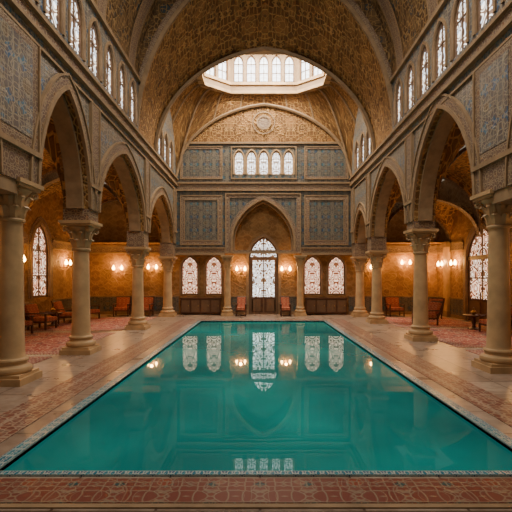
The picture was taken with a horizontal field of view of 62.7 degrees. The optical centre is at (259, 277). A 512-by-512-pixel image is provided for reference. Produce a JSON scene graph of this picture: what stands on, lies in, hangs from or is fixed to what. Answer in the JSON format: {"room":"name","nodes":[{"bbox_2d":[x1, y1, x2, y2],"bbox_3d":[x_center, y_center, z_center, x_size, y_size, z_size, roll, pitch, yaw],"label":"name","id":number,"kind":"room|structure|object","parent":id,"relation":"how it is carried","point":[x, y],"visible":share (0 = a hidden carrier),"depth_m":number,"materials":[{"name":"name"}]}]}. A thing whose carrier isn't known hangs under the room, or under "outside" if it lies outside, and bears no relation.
{"room":"spa","nodes":[
{"label":"spa","id":0,"kind":"room"},
{"bbox_2d":[23,172,72,327],"bbox_3d":[-9.705,-1.600,10.850,0.690,7.200,24.700,0,0,0],"label":"wall","id":1,"kind":"structure","parent":0,"point":[46,212],"depth_m":19.20,"materials":[{"name":"paint"}]},
{"bbox_2d":[33,225,47,297],"bbox_3d":[-9.690,-0.775,18.375,0.080,3.250,1.450,0,0,0],"label":"window","id":2,"kind":"structure","parent":1,"relation":"in","point":[40,248],"depth_m":18.56,"materials":[{"name":"white glass"}]},
{"bbox_2d":[63,260,71,267],"bbox_3d":[-9.463,-0.690,20.600,0.275,0.440,0.590,0,0,0],"label":"wall sconce","id":3,"kind":"object","parent":1,"relation":"attached to","point":[65,263],"visible":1,"depth_m":20.56,"materials":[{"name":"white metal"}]},
{"bbox_2d":[0,0,176,256],"bbox_3d":[-4.750,-3.000,10.425,0.760,3.800,23.850,0,0,0],"label":"wall","id":4,"kind":"structure","parent":0,"point":[33,92],"depth_m":10.41,"materials":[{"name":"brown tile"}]},
{"bbox_2d":[27,120,159,244],"bbox_3d":[-7.365,-3.275,10.850,4.470,2.850,24.700,0,0,0],"label":"ceiling","id":5,"kind":"structure","parent":0,"point":[50,163],"depth_m":16.11,"materials":[{"name":"tile"}]},
{"bbox_2d":[32,0,175,173],"bbox_3d":[-4.780,-7.050,10.425,0.700,4.300,23.850,0,0,0],"label":"wall","id":6,"kind":"structure","parent":0,"point":[88,16],"depth_m":12.00,"materials":[{"name":"brown stone"}]},
{"bbox_2d":[45,0,59,30],"bbox_3d":[-4.550,-6.225,9.100,0.080,1.450,0.760,0,0,0],"label":"window","id":7,"kind":"structure","parent":6,"relation":"in","point":[53,6],"depth_m":9.32,"materials":[{"name":"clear glass"}]},
{"bbox_2d":[69,0,80,56],"bbox_3d":[-4.550,-6.225,10.230,0.080,1.450,0.760,0,0,0],"label":"window","id":8,"kind":"structure","parent":6,"relation":"in","point":[75,43],"depth_m":10.38,"materials":[{"name":"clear glass"}]},
{"bbox_2d":[0,0,177,189],"bbox_3d":[-4.405,-5.960,10.425,0.130,2.680,23.850,0,0,0],"label":"crown molding","id":9,"kind":"structure","parent":6,"relation":"attached to","point":[27,10],"depth_m":10.70,"materials":[{"name":"stone"}]},
{"bbox_2d":[90,22,98,78],"bbox_3d":[-4.550,-6.225,11.360,0.080,1.450,0.760,0,0,0],"label":"window","id":10,"kind":"structure","parent":6,"relation":"in","point":[94,68],"depth_m":11.57,"materials":[{"name":"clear glass"}]},
{"bbox_2d":[105,46,112,96],"bbox_3d":[-4.550,-6.225,12.490,0.080,1.450,0.760,0,0,0],"label":"window","id":11,"kind":"structure","parent":6,"relation":"in","point":[109,67],"depth_m":12.70,"materials":[{"name":"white glass"}]},
{"bbox_2d":[119,66,124,110],"bbox_3d":[-4.550,-6.225,13.620,0.080,1.450,0.760,0,0,0],"label":"window","id":12,"kind":"structure","parent":6,"relation":"in","point":[121,77],"depth_m":13.83,"materials":[{"name":"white glass"}]},
{"bbox_2d":[130,83,134,123],"bbox_3d":[-4.550,-6.225,14.750,0.080,1.450,0.760,0,0,0],"label":"window","id":13,"kind":"structure","parent":6,"relation":"in","point":[132,117],"depth_m":15.02,"materials":[{"name":"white glass"}]},
{"bbox_2d":[158,135,160,155],"bbox_3d":[-4.550,-6.175,18.750,0.080,1.350,0.800,0,0,0],"label":"window","id":14,"kind":"structure","parent":6,"relation":"in","point":[159,152],"depth_m":19.09,"materials":[{"name":"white glass"}]},
{"bbox_2d":[165,136,166,162],"bbox_3d":[-4.550,-6.175,19.900,0.080,1.350,0.800,0,0,0],"label":"window","id":15,"kind":"structure","parent":6,"relation":"in","point":[165,136],"depth_m":20.25,"materials":[{"name":"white glass"}]},
{"bbox_2d":[169,143,171,168],"bbox_3d":[-4.550,-6.175,21.050,0.080,1.350,0.800,0,0,0],"label":"window","id":16,"kind":"structure","parent":6,"relation":"in","point":[170,166],"depth_m":21.40,"materials":[{"name":"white glass"}]},
{"bbox_2d":[0,314,511,511],"bbox_3d":[0.100,2.150,11.250,20.600,0.300,25.500,0,0,0],"label":"floor","id":17,"kind":"structure","parent":0,"point":[57,369],"depth_m":9.49,"materials":[{"name":"stone"}]},
{"bbox_2d":[0,177,43,386],"bbox_3d":[-4.800,0.075,8.100,0.838,3.850,0.838,0,0,0],"label":"stone column","id":18,"kind":"structure","parent":17,"relation":"on","point":[15,369],"depth_m":7.92,"materials":[{"name":"stone"}]},
{"bbox_2d":[28,356,51,364],"bbox_3d":[-7.175,1.991,8.750,3.850,0.018,3.860,0,0,0],"label":"rug","id":19,"kind":"object","parent":17,"relation":"on","point":[33,360],"visible":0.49,"depth_m":10.24,"materials":[{"name":"fabric"}]},
{"bbox_2d":[25,332,113,354],"bbox_3d":[-7.175,1.991,13.150,3.850,0.018,4.460,0,0,0],"label":"rug","id":20,"kind":"object","parent":17,"relation":"on","point":[38,343],"visible":0.52,"depth_m":13.11,"materials":[{"name":"carpet"}]},
{"bbox_2d":[24,315,34,333],"bbox_3d":[-8.705,1.478,14.841,1.065,1.008,0.800,0,0,21],"label":"lounge chair","id":21,"kind":"object","parent":20,"relation":"on","point":[27,323],"visible":0.17,"depth_m":14.98,"materials":[{"name":"brown wood"}]},
{"bbox_2d":[58,220,102,354],"bbox_3d":[-4.800,0.250,11.270,0.838,3.500,0.838,0,0,0],"label":"stone column","id":22,"kind":"structure","parent":17,"relation":"on","point":[81,232],"depth_m":11.06,"materials":[{"name":"stone"}]},
{"bbox_2d":[25,317,155,330],"bbox_3d":[-7.175,1.991,18.550,3.850,0.018,5.460,0,0,0],"label":"rug","id":23,"kind":"object","parent":17,"relation":"on","point":[104,323],"visible":0.66,"depth_m":17.56,"materials":[{"name":"fabric"}]},
{"bbox_2d":[24,302,57,329],"bbox_3d":[-8.612,1.478,16.408,1.065,1.008,0.800,0,0,4],"label":"lounge chair","id":24,"kind":"object","parent":23,"relation":"on","point":[29,308],"visible":0.77,"depth_m":16.18,"materials":[{"name":"brown wood"}]},
{"bbox_2d":[47,306,62,325],"bbox_3d":[-8.600,1.571,17.450,0.760,0.820,0.760,0,0,0],"label":"side table","id":25,"kind":"object","parent":23,"relation":"on","point":[53,309],"visible":0.66,"depth_m":17.37,"materials":[{"name":"brown wood"}]},
{"bbox_2d":[51,300,71,323],"bbox_3d":[-8.509,1.480,18.486,1.061,1.004,0.804,0,0,-7],"label":"lounge chair","id":26,"kind":"object","parent":23,"relation":"on","point":[58,305],"visible":0.74,"depth_m":18.16,"materials":[{"name":"brown wood"}]},
{"bbox_2d":[90,305,100,319],"bbox_3d":[-8.408,1.478,20.330,1.065,1.008,0.800,0,0,16],"label":"lounge chair","id":27,"kind":"object","parent":23,"relation":"on","point":[92,311],"visible":0.19,"depth_m":20.34,"materials":[{"name":"brown wood"}]},
{"bbox_2d":[0,319,194,442],"bbox_3d":[-3.455,1.995,12.275,0.630,0.010,16.050,0,0,0],"label":"trim","id":28,"kind":"structure","parent":17,"relation":"on","point":[16,419],"depth_m":7.56,"materials":[{"name":"tile"}]},
{"bbox_2d":[112,296,130,316],"bbox_3d":[-7.317,1.496,22.311,0.800,1.008,1.065,0,0,-9],"label":"lounge chair","id":29,"kind":"object","parent":17,"relation":"on","point":[123,303],"visible":1,"depth_m":22.50,"materials":[{"name":"fabric"}]},
{"bbox_2d":[124,247,150,329],"bbox_3d":[-4.800,0.400,16.500,0.838,3.200,0.838,0,0,0],"label":"stone column","id":30,"kind":"structure","parent":17,"relation":"on","point":[137,321],"depth_m":16.29,"materials":[{"name":"stone"}]},
{"bbox_2d":[144,296,154,315],"bbox_3d":[-6.100,1.498,22.310,0.804,1.004,1.061,0,0,0],"label":"lounge chair","id":31,"kind":"object","parent":17,"relation":"on","point":[149,301],"visible":0.56,"depth_m":22.52,"materials":[{"name":"red wood"}]},
{"bbox_2d":[158,256,176,316],"bbox_3d":[-4.800,0.450,21.850,0.838,3.100,0.838,0,0,0],"label":"stone column","id":32,"kind":"structure","parent":17,"relation":"on","point":[167,262],"depth_m":21.64,"materials":[{"name":"stone"}]},
{"bbox_2d":[180,298,221,314],"bbox_3d":[-3.225,1.540,22.918,2.230,0.920,0.405,0,0,0],"label":"wooden sideboard","id":33,"kind":"object","parent":17,"relation":"on","point":[188,305],"visible":1,"depth_m":22.74,"materials":[{"name":"brown wood"}]},
{"bbox_2d":[221,255,233,315],"bbox_3d":[-1.720,0.400,22.150,0.648,3.200,0.648,0,0,0],"label":"stone column","id":34,"kind":"structure","parent":17,"relation":"on","point":[227,310],"depth_m":21.99,"materials":[{"name":"stone"}]},
{"bbox_2d":[235,296,246,315],"bbox_3d":[-1.000,1.498,22.310,0.574,1.004,1.061,0,0,0],"label":"armchair","id":35,"kind":"object","parent":17,"relation":"on","point":[241,303],"visible":1,"depth_m":22.50,"materials":[{"name":"fabric"}]},
{"bbox_2d":[0,320,511,476],"bbox_3d":[0.115,2.789,11.905,5.970,1.622,15.350,0,0,0],"label":"swimming pool","id":36,"kind":"object","parent":17,"relation":"in","point":[223,399],"visible":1,"depth_m":6.01,"materials":[{"name":"liquid"}]},
{"bbox_2d":[0,478,511,502],"bbox_3d":[0.000,1.994,3.945,18.000,0.012,0.450,0,0,0],"label":"patterned floor border","id":37,"kind":"structure","parent":17,"relation":"on","point":[12,490],"depth_m":3.93,"materials":[{"name":"tile"}]},
{"bbox_2d":[0,503,511,508],"bbox_3d":[0.000,1.993,3.670,18.000,0.014,0.060,0,0,0],"label":"floor tile border","id":38,"kind":"object","parent":17,"relation":"on","point":[2,505],"depth_m":3.66,"materials":[{"name":"brown tile"}]},
{"bbox_2d":[201,319,323,319],"bbox_3d":[0.115,1.995,20.025,5.870,0.010,0.550,0,0,0],"label":"trim","id":39,"kind":"structure","parent":17,"relation":"on","point":[201,319],"depth_m":20.14,"materials":[{"name":"tile"}]},
{"bbox_2d":[280,296,291,315],"bbox_3d":[1.350,1.498,22.310,0.574,1.004,1.061,0,0,0],"label":"armchair","id":40,"kind":"object","parent":17,"relation":"on","point":[285,305],"visible":1,"depth_m":22.50,"materials":[{"name":"fabric"}]},
{"bbox_2d":[294,255,306,315],"bbox_3d":[2.120,0.400,22.150,0.648,3.200,0.648,0,0,0],"label":"stone column","id":41,"kind":"structure","parent":17,"relation":"on","point":[300,259],"depth_m":21.98,"materials":[{"name":"stone"}]},
{"bbox_2d":[305,298,347,314],"bbox_3d":[3.600,1.540,22.918,2.280,0.920,0.405,0,0,0],"label":"wooden sideboard","id":42,"kind":"object","parent":17,"relation":"on","point":[312,305],"visible":0.92,"depth_m":22.74,"materials":[{"name":"brown wood"}]},
{"bbox_2d":[350,256,369,316],"bbox_3d":[5.200,0.450,21.850,0.838,3.100,0.838,0,0,0],"label":"stone column","id":43,"kind":"structure","parent":17,"relation":"on","point":[359,310],"depth_m":21.64,"materials":[{"name":"stone"}]},
{"bbox_2d":[365,250,388,323],"bbox_3d":[5.200,0.400,18.700,0.838,3.200,0.838,0,0,0],"label":"stone column","id":44,"kind":"structure","parent":17,"relation":"on","point":[376,257],"depth_m":18.49,"materials":[{"name":"stone"}]},
{"bbox_2d":[384,296,404,316],"bbox_3d":[7.100,1.498,22.210,0.804,1.004,1.061,0,0,0],"label":"lounge chair","id":45,"kind":"object","parent":17,"relation":"on","point":[392,303],"visible":1,"depth_m":22.40,"materials":[{"name":"brown wood"}]},
{"bbox_2d":[330,319,511,426],"bbox_3d":[3.685,1.995,12.275,0.630,0.010,16.050,0,0,0],"label":"trim","id":46,"kind":"structure","parent":17,"relation":"on","point":[499,408],"depth_m":8.32,"materials":[{"name":"tile"}]},
{"bbox_2d":[403,229,438,341],"bbox_3d":[5.200,0.225,13.600,0.838,3.550,0.838,0,0,0],"label":"stone column","id":47,"kind":"structure","parent":17,"relation":"on","point":[420,239],"depth_m":13.40,"materials":[{"name":"stone"}]},
{"bbox_2d":[385,317,486,327],"bbox_3d":[7.490,1.991,19.100,3.620,0.018,4.360,0,0,0],"label":"rug","id":48,"kind":"object","parent":17,"relation":"on","point":[401,322],"visible":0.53,"depth_m":18.33,"materials":[{"name":"fabric"}]},
{"bbox_2d":[411,300,443,325],"bbox_3d":[7.106,1.480,17.829,1.061,1.004,0.804,0,0,-16],"label":"lounge chair","id":49,"kind":"object","parent":48,"relation":"on","point":[434,309],"visible":0.69,"depth_m":17.62,"materials":[{"name":"brown wood"}]},
{"bbox_2d":[429,297,444,319],"bbox_3d":[8.386,1.480,20.469,1.061,1.004,0.804,0,0,-38],"label":"lounge chair","id":50,"kind":"object","parent":48,"relation":"on","point":[430,299],"visible":0.33,"depth_m":20.50,"materials":[{"name":"brown wood"}]},
{"bbox_2d":[404,328,511,347],"bbox_3d":[7.490,1.991,14.350,3.620,0.018,4.660,0,0,0],"label":"rug","id":51,"kind":"object","parent":17,"relation":"on","point":[457,337],"visible":0.59,"depth_m":14.23,"materials":[{"name":"fabric"}]},
{"bbox_2d":[463,308,484,329],"bbox_3d":[8.300,1.571,16.300,0.760,0.820,0.760,0,0,0],"label":"side table","id":52,"kind":"object","parent":51,"relation":"on","point":[473,315],"visible":0.93,"depth_m":16.23,"materials":[{"name":"brown wood"}]},
{"bbox_2d":[477,305,511,331],"bbox_3d":[8.610,1.480,15.208,1.061,1.004,0.804,0,0,-4],"label":"lounge chair","id":53,"kind":"object","parent":51,"relation":"on","point":[481,321],"visible":0.2,"depth_m":15.40,"materials":[{"name":"brown wood"}]},
{"bbox_2d":[466,350,483,354],"bbox_3d":[7.490,1.991,9.250,3.620,0.018,4.860,0,0,0],"label":"rug","id":54,"kind":"object","parent":17,"relation":"on","point":[478,352],"visible":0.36,"depth_m":11.35,"materials":[{"name":"fabric"}]},
{"bbox_2d":[470,189,511,373],"bbox_3d":[5.200,0.075,9.150,0.838,3.850,0.838,0,0,0],"label":"stone column","id":55,"kind":"structure","parent":17,"relation":"on","point":[496,358],"depth_m":8.96,"materials":[{"name":"stone"}]},
{"bbox_2d":[89,184,436,313],"bbox_3d":[0.100,-1.600,23.415,20.600,7.200,0.570,0,0,0],"label":"wall","id":56,"kind":"structure","parent":0,"point":[106,284],"depth_m":23.20,"materials":[{"name":"paint"}]},
{"bbox_2d":[112,265,122,272],"bbox_3d":[-7.800,-0.490,23.062,0.590,0.440,0.275,0,0,0],"label":"wall sconce","id":57,"kind":"object","parent":56,"relation":"attached to","point":[113,267],"visible":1,"depth_m":22.99,"materials":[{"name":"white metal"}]},
{"bbox_2d":[147,264,157,271],"bbox_3d":[-5.900,-0.540,23.062,0.590,0.440,0.275,0,0,0],"label":"wall sconce","id":58,"kind":"object","parent":56,"relation":"attached to","point":[153,269],"visible":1,"depth_m":23.02,"materials":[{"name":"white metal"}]},
{"bbox_2d":[181,257,197,294],"bbox_3d":[-3.885,-0.140,23.310,0.930,2.120,0.080,0,0,0],"label":"window","id":59,"kind":"structure","parent":56,"relation":"in","point":[189,269],"depth_m":23.32,"materials":[{"name":"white glass"}]},
{"bbox_2d":[205,257,221,294],"bbox_3d":[-2.555,-0.140,23.310,0.930,2.120,0.080,0,0,0],"label":"window","id":60,"kind":"structure","parent":56,"relation":"in","point":[213,269],"depth_m":23.32,"materials":[{"name":"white glass"}]},
{"bbox_2d":[236,267,245,273],"bbox_3d":[-1.050,-0.440,23.062,0.590,0.440,0.275,0,0,0],"label":"wall sconce","id":61,"kind":"object","parent":56,"relation":"attached to","point":[240,269],"visible":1,"depth_m":23.00,"materials":[{"name":"white glass"}]},
{"bbox_2d":[249,237,277,313],"bbox_3d":[0.200,-0.150,23.290,1.640,4.300,0.120,0,0,0],"label":"door","id":62,"kind":"structure","parent":56,"relation":"in","point":[263,268],"depth_m":23.29,"materials":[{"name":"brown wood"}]},
{"bbox_2d":[281,267,290,273],"bbox_3d":[1.420,-0.440,23.062,0.590,0.440,0.275,0,0,0],"label":"wall sconce","id":63,"kind":"object","parent":56,"relation":"attached to","point":[285,269],"visible":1,"depth_m":22.98,"materials":[{"name":"white glass"}]},
{"bbox_2d":[304,256,320,294],"bbox_3d":[2.900,-0.140,23.310,0.960,2.120,0.080,0,0,0],"label":"window","id":64,"kind":"structure","parent":56,"relation":"in","point":[312,267],"depth_m":23.32,"materials":[{"name":"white glass"}]},
{"bbox_2d":[328,256,344,294],"bbox_3d":[4.225,-0.140,23.310,0.950,2.120,0.080,0,0,0],"label":"window","id":65,"kind":"structure","parent":56,"relation":"in","point":[336,267],"depth_m":23.32,"materials":[{"name":"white glass"}]},
{"bbox_2d":[401,260,410,267],"bbox_3d":[8.000,-0.790,23.062,0.590,0.440,0.275,0,0,0],"label":"wall sconce","id":66,"kind":"object","parent":56,"relation":"attached to","point":[404,264],"visible":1,"depth_m":23.02,"materials":[{"name":"white glass"}]},
{"bbox_2d":[175,106,351,246],"bbox_3d":[0.200,-5.650,22.775,10.000,8.700,0.850,0,0,0],"label":"wall","id":67,"kind":"structure","parent":0,"point":[325,216],"depth_m":22.35,"materials":[{"name":"blue tile"}]},
{"bbox_2d":[234,151,243,174],"bbox_3d":[-1.120,-6.150,22.460,0.520,1.300,0.080,0,0,0],"label":"window","id":68,"kind":"structure","parent":67,"relation":"in","point":[239,158],"depth_m":22.47,"materials":[{"name":"glass"}]},
{"bbox_2d":[247,151,255,174],"bbox_3d":[-0.460,-6.150,22.460,0.520,1.300,0.080,0,0,0],"label":"window","id":69,"kind":"structure","parent":67,"relation":"in","point":[251,157],"depth_m":22.47,"materials":[{"name":"glass"}]},
{"bbox_2d":[175,111,351,254],"bbox_3d":[0.200,-5.035,22.520,10.000,7.630,0.660,0,0,0],"label":"trim","id":70,"kind":"structure","parent":67,"relation":"attached to","point":[263,123],"depth_m":22.30,"materials":[{"name":"stone"}]},
{"bbox_2d":[259,151,268,174],"bbox_3d":[0.200,-6.150,22.460,0.520,1.300,0.080,0,0,0],"label":"window","id":71,"kind":"structure","parent":67,"relation":"in","point":[263,158],"depth_m":22.47,"materials":[{"name":"glass"}]},
{"bbox_2d":[271,151,280,174],"bbox_3d":[0.860,-6.150,22.460,0.520,1.300,0.080,0,0,0],"label":"window","id":72,"kind":"structure","parent":67,"relation":"in","point":[276,158],"depth_m":22.47,"materials":[{"name":"glass"}]},
{"bbox_2d":[284,151,292,174],"bbox_3d":[1.520,-6.150,22.460,0.520,1.300,0.080,0,0,0],"label":"window","id":73,"kind":"structure","parent":67,"relation":"in","point":[288,157],"depth_m":22.47,"materials":[{"name":"glass"}]},
{"bbox_2d":[158,78,370,176],"bbox_3d":[0.200,-7.535,20.077,9.490,4.430,4.644,0,0,0],"label":"dome","id":74,"kind":"object","parent":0,"point":[331,108],"depth_m":22.06,"materials":[{"name":"beige stone"}]},
{"bbox_2d":[197,51,330,94],"bbox_3d":[0.200,-11.475,20.050,6.600,3.650,4.500,0,0,0],"label":"lantern","id":75,"kind":"object","parent":74,"relation":"attached to","point":[310,84],"depth_m":21.97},
{"bbox_2d":[138,0,392,152],"bbox_3d":[0.200,-9.098,16.600,9.900,7.603,2.400,0,0,0],"label":"vaulted ceiling","id":76,"kind":"structure","parent":0,"point":[346,40],"depth_m":16.59,"materials":[{"name":"brown stone"}]},
{"bbox_2d":[94,0,440,75],"bbox_3d":[0.200,-10.020,7.000,9.340,5.760,17.000,0,0,0],"label":"ceiling","id":77,"kind":"structure","parent":0,"point":[402,21],"depth_m":14.08,"materials":[{"name":"brown stone"}]},
{"bbox_2d":[206,67,214,75],"bbox_3d":[-2.560,-11.010,21.412,0.592,1.420,0.080,0,0,-38],"label":"window","id":78,"kind":"structure","parent":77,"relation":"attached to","point":[211,71],"depth_m":21.48,"materials":[{"name":"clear glass"}]},
{"bbox_2d":[218,61,226,79],"bbox_3d":[-1.974,-11.010,21.863,0.592,1.420,0.080,0,0,-38],"label":"window","id":79,"kind":"structure","parent":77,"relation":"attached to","point":[222,68],"depth_m":21.87,"materials":[{"name":"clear glass"}]},
{"bbox_2d":[233,56,242,81],"bbox_3d":[-1.136,-11.010,22.160,0.534,1.420,0.080,0,0,0],"label":"window","id":80,"kind":"structure","parent":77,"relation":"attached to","point":[238,61],"depth_m":22.13,"materials":[{"name":"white glass"}]},
{"bbox_2d":[246,56,255,81],"bbox_3d":[-0.468,-11.010,22.160,0.534,1.420,0.080,0,0,0],"label":"window","id":81,"kind":"structure","parent":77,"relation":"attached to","point":[251,62],"depth_m":22.17,"materials":[{"name":"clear glass"}]},
{"bbox_2d":[259,56,268,81],"bbox_3d":[0.200,-11.010,22.160,0.534,1.420,0.080,0,0,0],"label":"window","id":82,"kind":"structure","parent":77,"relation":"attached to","point":[263,62],"depth_m":22.17,"materials":[{"name":"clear glass"}]},
{"bbox_2d":[271,55,281,81],"bbox_3d":[0.868,-11.010,22.160,0.534,1.420,0.080,0,0,0],"label":"window","id":83,"kind":"structure","parent":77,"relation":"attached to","point":[276,65],"depth_m":22.13,"materials":[{"name":"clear glass"}]},
{"bbox_2d":[284,56,293,81],"bbox_3d":[1.536,-11.010,22.160,0.534,1.420,0.080,0,0,0],"label":"window","id":84,"kind":"structure","parent":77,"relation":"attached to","point":[289,62],"depth_m":22.17,"materials":[{"name":"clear glass"}]},
{"bbox_2d":[300,60,308,80],"bbox_3d":[2.374,-11.010,21.863,0.592,1.420,0.080,0,0,38],"label":"window","id":85,"kind":"structure","parent":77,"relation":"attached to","point":[304,67],"depth_m":21.91,"materials":[{"name":"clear glass"}]},
{"bbox_2d":[313,66,321,75],"bbox_3d":[2.960,-11.010,21.412,0.592,1.420,0.080,0,0,38],"label":"window","id":86,"kind":"structure","parent":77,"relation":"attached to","point":[316,71],"depth_m":21.48,"materials":[{"name":"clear glass"}]},
{"bbox_2d":[352,0,508,174],"bbox_3d":[5.180,-7.050,10.425,0.700,4.300,23.850,0,0,0],"label":"wall","id":87,"kind":"structure","parent":0,"point":[446,16],"depth_m":12.03,"materials":[{"name":"beige stone"}]},
{"bbox_2d":[356,143,358,168],"bbox_3d":[4.950,-6.175,21.050,0.080,1.350,0.800,0,0,0],"label":"window","id":88,"kind":"structure","parent":87,"relation":"in","point":[357,166],"depth_m":21.36,"materials":[{"name":"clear glass"}]},
{"bbox_2d":[362,136,363,161],"bbox_3d":[4.950,-6.175,19.900,0.080,1.350,0.800,0,0,0],"label":"window","id":89,"kind":"structure","parent":87,"relation":"in","point":[363,136],"depth_m":20.13,"materials":[{"name":"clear glass"}]},
{"bbox_2d":[368,134,370,154],"bbox_3d":[4.950,-6.175,18.750,0.080,1.350,0.800,0,0,0],"label":"window","id":90,"kind":"structure","parent":87,"relation":"in","point":[369,140],"depth_m":19.02,"materials":[{"name":"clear glass"}]},
{"bbox_2d":[396,82,401,123],"bbox_3d":[4.950,-6.225,14.750,0.080,1.450,0.760,0,0,0],"label":"window","id":91,"kind":"structure","parent":87,"relation":"in","point":[398,98],"depth_m":15.00,"materials":[{"name":"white glass"}]},
{"bbox_2d":[407,66,413,110],"bbox_3d":[4.950,-6.225,13.620,0.080,1.450,0.760,0,0,0],"label":"window","id":92,"kind":"structure","parent":87,"relation":"in","point":[410,104],"depth_m":13.84,"materials":[{"name":"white glass"}]},
{"bbox_2d":[420,46,428,96],"bbox_3d":[4.950,-6.225,12.490,0.080,1.450,0.760,0,0,0],"label":"window","id":93,"kind":"structure","parent":87,"relation":"in","point":[424,60],"depth_m":12.66,"materials":[{"name":"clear glass"}]},
{"bbox_2d":[349,0,511,189],"bbox_3d":[4.805,-5.960,10.425,0.130,2.680,23.850,0,0,0],"label":"crown molding","id":94,"kind":"structure","parent":87,"relation":"attached to","point":[501,23],"depth_m":11.12,"materials":[{"name":"stone"}]},
{"bbox_2d":[436,22,445,78],"bbox_3d":[4.950,-6.225,11.360,0.080,1.450,0.760,0,0,0],"label":"window","id":95,"kind":"structure","parent":87,"relation":"in","point":[440,43],"depth_m":11.54,"materials":[{"name":"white glass"}]},
{"bbox_2d":[454,0,467,57],"bbox_3d":[4.950,-6.225,10.230,0.080,1.450,0.760,0,0,0],"label":"window","id":96,"kind":"structure","parent":87,"relation":"in","point":[460,43],"depth_m":10.39,"materials":[{"name":"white glass"}]},
{"bbox_2d":[478,0,493,30],"bbox_3d":[4.950,-6.225,9.100,0.080,1.450,0.760,0,0,0],"label":"window","id":97,"kind":"structure","parent":87,"relation":"in","point":[485,7],"depth_m":9.28,"materials":[{"name":"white glass"}]},
{"bbox_2d":[350,27,511,256],"bbox_3d":[5.150,-3.035,10.425,0.760,3.870,23.850,0,0,0],"label":"wall","id":98,"kind":"structure","parent":0,"point":[481,108],"depth_m":11.79,"materials":[{"name":"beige stone"}]},
{"bbox_2d":[386,123,484,244],"bbox_3d":[7.665,-3.400,10.850,4.270,3.100,24.700,0,0,0],"label":"ceiling","id":99,"kind":"structure","parent":0,"point":[455,169],"depth_m":18.34,"materials":[{"name":"tile"}]},
{"bbox_2d":[437,180,511,329],"bbox_3d":[9.905,-1.600,10.850,0.690,7.200,24.700,0,0,0],"label":"wall","id":100,"kind":"structure","parent":0,"point":[452,283],"depth_m":20.99,"materials":[{"name":"paint"}]},
{"bbox_2d":[437,261,442,268],"bbox_3d":[9.662,-0.690,22.400,0.275,0.440,0.590,0,0,0],"label":"wall sconce","id":101,"kind":"object","parent":100,"relation":"attached to","point":[441,263],"visible":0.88,"depth_m":22.46,"materials":[{"name":"white glass"}]},
{"bbox_2d":[449,260,457,268],"bbox_3d":[9.662,-0.690,20.900,0.275,0.440,0.590,0,0,0],"label":"wall sconce","id":102,"kind":"object","parent":100,"relation":"attached to","point":[455,263],"visible":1,"depth_m":20.87,"materials":[{"name":"white glass"}]},
{"bbox_2d":[467,229,487,321],"bbox_3d":[9.870,-0.150,18.650,0.120,4.300,2.500,0,0,0],"label":"door","id":103,"kind":"structure","parent":100,"relation":"in","point":[477,257],"depth_m":19.03,"materials":[{"name":"wood"},{"name":"clear patterned glass"}]}
]}

